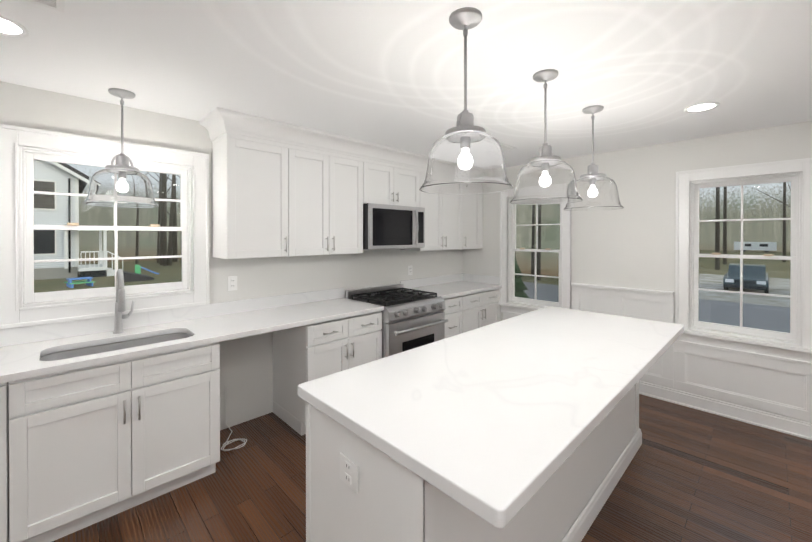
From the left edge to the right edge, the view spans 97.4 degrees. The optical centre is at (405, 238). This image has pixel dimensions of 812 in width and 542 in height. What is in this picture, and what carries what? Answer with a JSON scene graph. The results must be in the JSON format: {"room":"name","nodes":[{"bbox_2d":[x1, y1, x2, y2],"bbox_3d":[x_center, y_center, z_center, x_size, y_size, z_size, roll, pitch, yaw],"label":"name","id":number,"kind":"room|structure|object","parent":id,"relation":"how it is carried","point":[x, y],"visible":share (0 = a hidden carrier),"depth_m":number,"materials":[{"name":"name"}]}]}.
{"room":"kitchen","nodes":[
{"label":"kitchen","id":0,"kind":"room"},
{"bbox_2d":[0,81,461,429],"bbox_3d":[-1.571,0.270,2.873,6.800,2.540,0.150,0,0,-44],"label":"wall","id":1,"kind":"structure","parent":0,"point":[246,371],"depth_m":2.95,"materials":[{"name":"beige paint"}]},
{"bbox_2d":[0,124,209,328],"bbox_3d":[-1.997,-0.068,2.455,1.114,1.164,0.210,0,0,-44],"label":"window","id":2,"kind":"structure","parent":1,"relation":"in","point":[22,302],"depth_m":2.30,"materials":[{"name":"white paint"}]},
{"bbox_2d":[228,276,236,290],"bbox_3d":[-1.416,0.370,2.914,0.072,0.116,0.007,0,0,-44],"label":"electrical outlet","id":3,"kind":"object","parent":1,"relation":"attached to","point":[232,283],"visible":1,"depth_m":2.91,"materials":[{"name":"white plastic"}]},
{"bbox_2d":[0,273,501,346],"bbox_3d":[-0.721,0.563,3.147,4.897,0.102,0.642,0,0,-44],"label":"backsplash","id":4,"kind":"structure","parent":1,"relation":"attached to","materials":[{"name":"white stone"}]},
{"bbox_2d":[211,127,298,258],"bbox_3d":[-1.216,-0.312,2.871,0.530,0.925,0.338,0,0,-44],"label":"upper cabinet","id":5,"kind":"object","parent":1,"relation":"attached to","point":[280,189],"depth_m":2.73,"materials":[{"name":"white paint"}]},
{"bbox_2d":[299,143,366,255],"bbox_3d":[-0.820,-0.314,3.257,0.820,0.925,0.338,0,0,-44],"label":"upper cabinet","id":6,"kind":"object","parent":1,"relation":"attached to","point":[332,183],"depth_m":3.17,"materials":[{"name":"white paint"}]},
{"bbox_2d":[363,195,422,250],"bbox_3d":[-0.241,-0.148,3.723,0.630,0.503,0.478,0,0,-44],"label":"upper cabinet","id":7,"kind":"object","parent":1,"relation":"attached to","point":[389,221],"depth_m":3.60,"materials":[{"name":"white paint"}]},
{"bbox_2d":[363,203,424,249],"bbox_3d":[-0.194,-0.112,3.770,0.764,0.440,0.477,0,0,-44],"label":"microwave","id":8,"kind":"object","parent":7,"relation":"in","point":[385,225],"depth_m":3.59,"materials":[{"name":"grey metal"}]},
{"bbox_2d":[367,155,422,198],"bbox_3d":[-0.244,-0.560,3.820,0.788,0.440,0.338,0,0,-44],"label":"upper cabinet","id":9,"kind":"object","parent":1,"relation":"attached to","point":[384,176],"depth_m":3.70,"materials":[{"name":"white paint"}]},
{"bbox_2d":[408,265,411,274],"bbox_3d":[0.053,0.393,4.350,0.072,0.116,0.007,0,0,-44],"label":"electrical outlet","id":10,"kind":"object","parent":1,"relation":"attached to","point":[409,270],"visible":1,"depth_m":4.35,"materials":[{"name":"white plastic"}]},
{"bbox_2d":[423,199,430,250],"bbox_3d":[0.013,-0.149,3.972,0.187,0.503,0.478,0,0,-44],"label":"upper cabinet","id":11,"kind":"object","parent":1,"relation":"attached to","point":[426,202],"depth_m":4.07,"materials":[{"name":"white paint"}]},
{"bbox_2d":[423,167,466,249],"bbox_3d":[0.340,-0.320,4.391,0.840,0.925,0.338,0,0,-44],"label":"upper cabinet","id":12,"kind":"object","parent":1,"relation":"attached to","point":[448,212],"depth_m":4.33,"materials":[{"name":"white paint"}]},
{"bbox_2d":[467,194,482,248],"bbox_3d":[0.738,-0.322,4.780,0.518,0.925,0.338,0,0,-44],"label":"upper cabinet","id":13,"kind":"object","parent":1,"relation":"attached to","point":[474,201],"depth_m":4.73,"materials":[{"name":"white paint"}]},
{"bbox_2d":[0,0,811,167],"bbox_3d":[0.578,-0.938,0.667,6.500,0.100,6.000,0,0,-44],"label":"ceiling","id":14,"kind":"structure","parent":0,"point":[388,73],"depth_m":1.84,"materials":[{"name":"paint"}]},
{"bbox_2d":[0,15,29,37],"bbox_3d":[-1.700,-0.889,1.482,0.188,0.006,0.188,0,0,-44],"label":"recessed light","id":15,"kind":"object","parent":14,"relation":"in","point":[10,27],"visible":1,"depth_m":1.51,"materials":[{"name":"white paint"}]},
{"bbox_2d":[25,0,64,12],"bbox_3d":[-1.417,-0.888,1.235,0.340,0.006,0.140,0,0,-44],"label":"ceiling vent","id":16,"kind":"object","parent":14,"relation":"in","point":[58,5],"visible":1,"depth_m":1.35,"materials":[{"name":"white paint"}]},
{"bbox_2d":[82,88,158,207],"bbox_3d":[-1.745,-0.548,2.195,0.372,0.694,0.372,0,0,-44],"label":"pendant light","id":17,"kind":"object","parent":14,"relation":"hanging from","point":[121,182],"visible":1,"depth_m":2.12,"materials":[{"name":"clear glass"}]},
{"bbox_2d":[419,7,512,194],"bbox_3d":[0.240,-0.544,1.444,0.372,0.694,0.372,0,0,-44],"label":"pendant light","id":18,"kind":"object","parent":14,"relation":"hanging from","point":[466,156],"visible":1,"depth_m":1.34,"materials":[{"name":"clear glass"}]},
{"bbox_2d":[499,142,516,150],"bbox_3d":[0.943,-0.900,3.513,0.340,0.006,0.140,0,0,-44],"label":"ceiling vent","id":19,"kind":"object","parent":14,"relation":"in","point":[505,147],"visible":0.5,"depth_m":3.54,"materials":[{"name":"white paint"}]},
{"bbox_2d":[510,69,582,204],"bbox_3d":[0.762,-0.547,1.954,0.372,0.694,0.372,0,0,-44],"label":"pendant light","id":20,"kind":"object","parent":14,"relation":"hanging from","point":[545,176],"visible":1,"depth_m":1.85,"materials":[{"name":"clear glass"}]},
{"bbox_2d":[563,105,623,210],"bbox_3d":[1.295,-0.550,2.475,0.372,0.694,0.372,0,0,-44],"label":"pendant light","id":21,"kind":"object","parent":14,"relation":"hanging from","point":[597,190],"visible":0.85,"depth_m":2.37,"materials":[{"name":"clear glass"}]},
{"bbox_2d":[684,102,719,112],"bbox_3d":[2.022,-0.894,2.443,0.188,0.006,0.188,0,0,-44],"label":"recessed light","id":22,"kind":"object","parent":14,"relation":"in","point":[701,107],"visible":0.96,"depth_m":2.44,"materials":[{"name":"white paint"}]},
{"bbox_2d":[52,394,811,541],"bbox_3d":[0.578,1.612,0.680,6.800,0.120,6.300,0,0,-44],"label":"floor","id":23,"kind":"structure","parent":0,"point":[692,475],"depth_m":2.16,"materials":[{"name":"brown wood"}]},
{"bbox_2d":[0,378,31,541],"bbox_3d":[-2.244,1.104,1.678,0.662,0.884,0.617,0,0,-44],"label":"base cabinet","id":24,"kind":"object","parent":23,"relation":"on","point":[15,396],"depth_m":1.67,"materials":[{"name":"white paint"}]},
{"bbox_2d":[0,269,501,383],"bbox_3d":[-0.721,0.530,3.147,4.897,0.678,0.642,0,0,-44],"label":"countertop","id":25,"kind":"structure","parent":24,"relation":"on","point":[27,352],"depth_m":2.39,"materials":[{"name":"white stone"}]},
{"bbox_2d":[40,333,190,360],"bbox_3d":[-1.686,0.766,2.134,0.768,0.216,0.408,0,0,-44],"label":"sink","id":26,"kind":"object","parent":25,"relation":"in","point":[105,346],"depth_m":2.22,"materials":[{"name":"silver metal"}]},
{"bbox_2d":[113,269,133,333],"bbox_3d":[-1.799,0.406,2.287,0.114,0.422,0.221,0,0,-44],"label":"faucet","id":27,"kind":"object","parent":25,"relation":"on","point":[120,304],"depth_m":2.31,"materials":[{"name":"silver metal"}]},
{"bbox_2d":[32,342,219,541],"bbox_3d":[-1.749,1.101,2.162,0.970,0.884,0.617,0,0,-44],"label":"base cabinet","id":28,"kind":"object","parent":23,"relation":"on","point":[81,448],"depth_m":1.93,"materials":[{"name":"white paint"}]},
{"bbox_2d":[221,386,246,450],"bbox_3d":[-1.352,1.365,2.725,0.178,0.348,0.360,0,0,-44],"label":"cable","id":29,"kind":"object","parent":23,"relation":"on","point":[226,443],"visible":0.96,"depth_m":2.69,"materials":[{"name":"white plastic"}]},
{"bbox_2d":[273,323,315,435],"bbox_3d":[-1.183,1.099,2.715,0.734,0.884,0.617,0,0,-44],"label":"base cabinet","id":30,"kind":"object","parent":23,"relation":"on","point":[294,349],"depth_m":2.87,"materials":[{"name":"white paint"}]},
{"bbox_2d":[316,311,381,378],"bbox_3d":[-0.696,1.096,3.191,0.746,0.884,0.617,0,0,-44],"label":"base cabinet","id":31,"kind":"object","parent":23,"relation":"on","point":[346,343],"depth_m":2.96,"materials":[{"name":"white paint"}]},
{"bbox_2d":[345,283,447,357],"bbox_3d":[-0.083,1.036,3.664,0.784,1.000,0.744,0,0,-44],"label":"range","id":32,"kind":"object","parent":23,"relation":"on","point":[411,319],"visible":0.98,"depth_m":3.46,"materials":[{"name":"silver metal"}]},
{"bbox_2d":[444,294,467,337],"bbox_3d":[0.306,1.091,4.170,0.470,0.884,0.617,0,0,-44],"label":"base cabinet","id":33,"kind":"object","parent":23,"relation":"on","point":[456,311],"depth_m":4.00,"materials":[{"name":"white paint"}]},
{"bbox_2d":[306,381,641,541],"bbox_3d":[0.660,1.102,2.085,2.399,0.885,0.713,0,0,-44],"label":"kitchen island","id":34,"kind":"object","parent":23,"relation":"on","point":[392,500],"visible":0.25,"depth_m":1.39,"materials":[{"name":"white paint"}]},
{"bbox_2d":[340,453,357,493],"bbox_3d":[-0.204,0.834,1.268,0.007,0.094,0.108,0,0,-44],"label":"electrical outlet","id":35,"kind":"object","parent":34,"relation":"attached to","point":[348,472],"visible":1,"depth_m":1.26,"materials":[{"name":"white plastic"}]},
{"bbox_2d":[298,306,683,527],"bbox_3d":[0.749,0.634,1.999,2.435,0.044,0.965,0,0,-44],"label":"island countertop","id":36,"kind":"structure","parent":34,"relation":"on","point":[496,424],"depth_m":1.39,"materials":[{"name":"white stone"}]},
{"bbox_2d":[468,288,500,330],"bbox_3d":[0.718,1.089,4.573,0.846,0.884,0.617,0,0,-44],"label":"base cabinet","id":37,"kind":"object","parent":23,"relation":"on","point":[484,309],"depth_m":4.36,"materials":[{"name":"white paint"}]},
{"bbox_2d":[462,121,811,345],"bbox_3d":[2.956,0.270,2.997,0.150,2.540,6.300,0,0,-44],"label":"wall","id":38,"kind":"structure","parent":0,"point":[631,244],"depth_m":3.53,"materials":[{"name":"beige paint"}]},
{"bbox_2d":[499,189,570,314],"bbox_3d":[1.591,0.169,4.376,0.235,1.581,0.938,0,0,-44],"label":"window","id":39,"kind":"structure","parent":38,"relation":"in","point":[508,243],"depth_m":4.45,"materials":[{"name":"white paint"}]},
{"bbox_2d":[503,283,811,421],"bbox_3d":[3.117,0.956,2.698,0.042,0.900,5.338,0,0,-44],"label":"wainscoting","id":40,"kind":"structure","parent":38,"relation":"attached to","point":[781,387],"depth_m":3.16,"materials":[{"name":"white paint"}]},
{"bbox_2d":[639,380,811,439],"bbox_3d":[3.120,1.472,2.704,0.034,0.139,5.338,0,0,-44],"label":"baseboard","id":41,"kind":"structure","parent":38,"relation":"attached to","point":[800,428],"depth_m":3.05,"materials":[{"name":"white paint"}]},
{"bbox_2d":[675,158,811,364],"bbox_3d":[2.877,0.176,3.060,0.235,1.581,0.938,0,0,-44],"label":"window","id":42,"kind":"structure","parent":38,"relation":"in","point":[797,173],"depth_m":3.01,"materials":[{"name":"white paint"}]},
{"label":"outside","id":43,"kind":"structure","parent":0,"visible":0},
{"bbox_2d":[34,259,789,292],"bbox_3d":[-13.336,2.378,5.265,140.000,0.200,100.000,0,0,-44],"label":"ground","id":44,"kind":"structure","parent":43,"point":[148,265],"depth_m":19.94,"materials":[{"name":"green plant"}]},
{"bbox_2d":[64,277,95,287],"bbox_3d":[-14.975,2.026,16.385,0.930,0.390,0.900,0,0,36],"label":"table","id":45,"kind":"object","parent":44,"relation":"on","point":[71,284],"depth_m":16.25,"materials":[{"name":"blue"}]},
{"bbox_2d":[34,160,153,281],"bbox_3d":[-22.686,-2.329,19.139,12.950,9.070,13.750,0,0,-44],"label":"house","id":46,"kind":"structure","parent":44,"relation":"on","point":[71,269],"depth_m":19.37,"materials":[{"name":"plastic"}]},
{"bbox_2d":[135,265,158,273],"bbox_3d":[-15.613,1.894,21.518,1.175,0.600,0.320,0,0,-36],"label":"slide","id":47,"kind":"object","parent":44,"relation":"on","point":[137,270],"depth_m":21.17,"materials":[{"name":"green plastic"}]},
{"bbox_2d":[66,163,790,275],"bbox_3d":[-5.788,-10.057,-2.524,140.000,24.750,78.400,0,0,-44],"label":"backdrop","id":48,"kind":"object","parent":44,"relation":"on","point":[765,226],"depth_m":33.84,"materials":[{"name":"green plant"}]},
{"bbox_2d":[135,172,790,279],"bbox_3d":[6.807,-5.687,25.794,38.160,15.734,53.364,0,0,-44],"label":"trees","id":49,"kind":"object","parent":44,"relation":"on","point":[172,241],"depth_m":27.64,"materials":[{"name":"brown plant"}]},
{"bbox_2d":[515,258,529,298],"bbox_3d":[3.790,1.396,12.487,1.240,1.590,1.179,0,0,-44],"label":"shrub","id":50,"kind":"object","parent":44,"relation":"on","point":[517,283],"depth_m":12.21,"materials":[{"name":"green plant"}]},
{"bbox_2d":[523,282,789,332],"bbox_3d":[14.288,2.263,6.041,4.600,0.018,58.500,0,0,-44],"label":"road","id":51,"kind":"structure","parent":44,"relation":"on","point":[780,322],"depth_m":10.70,"materials":[{"name":"grey asphalt"}]},
{"bbox_2d":[699,274,789,307],"bbox_3d":[15.363,2.212,16.459,11.300,0.013,5.900,0,0,-44],"label":"gravel drive","id":52,"kind":"structure","parent":44,"relation":"on","point":[730,296],"depth_m":14.28,"materials":[{"name":"grey gravel"}]},
{"bbox_2d":[723,263,768,293],"bbox_3d":[14.739,1.683,15.428,3.434,1.051,1.339,0,0,-44],"label":"car","id":53,"kind":"object","parent":52,"relation":"on","point":[757,278],"depth_m":14.65,"materials":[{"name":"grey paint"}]},
{"bbox_2d":[699,250,790,271],"bbox_3d":[30.744,1.757,28.760,15.900,0.800,68.000,0,0,-44],"label":"ground","id":54,"kind":"structure","parent":44,"relation":"on","point":[771,265],"depth_m":27.08,"materials":[{"name":"green plant"}]},
{"bbox_2d":[734,242,776,252],"bbox_3d":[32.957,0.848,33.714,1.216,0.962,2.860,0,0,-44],"label":"rv","id":55,"kind":"object","parent":54,"relation":"on","point":[759,244],"depth_m":33.16,"materials":[{"name":"white"}]}
]}

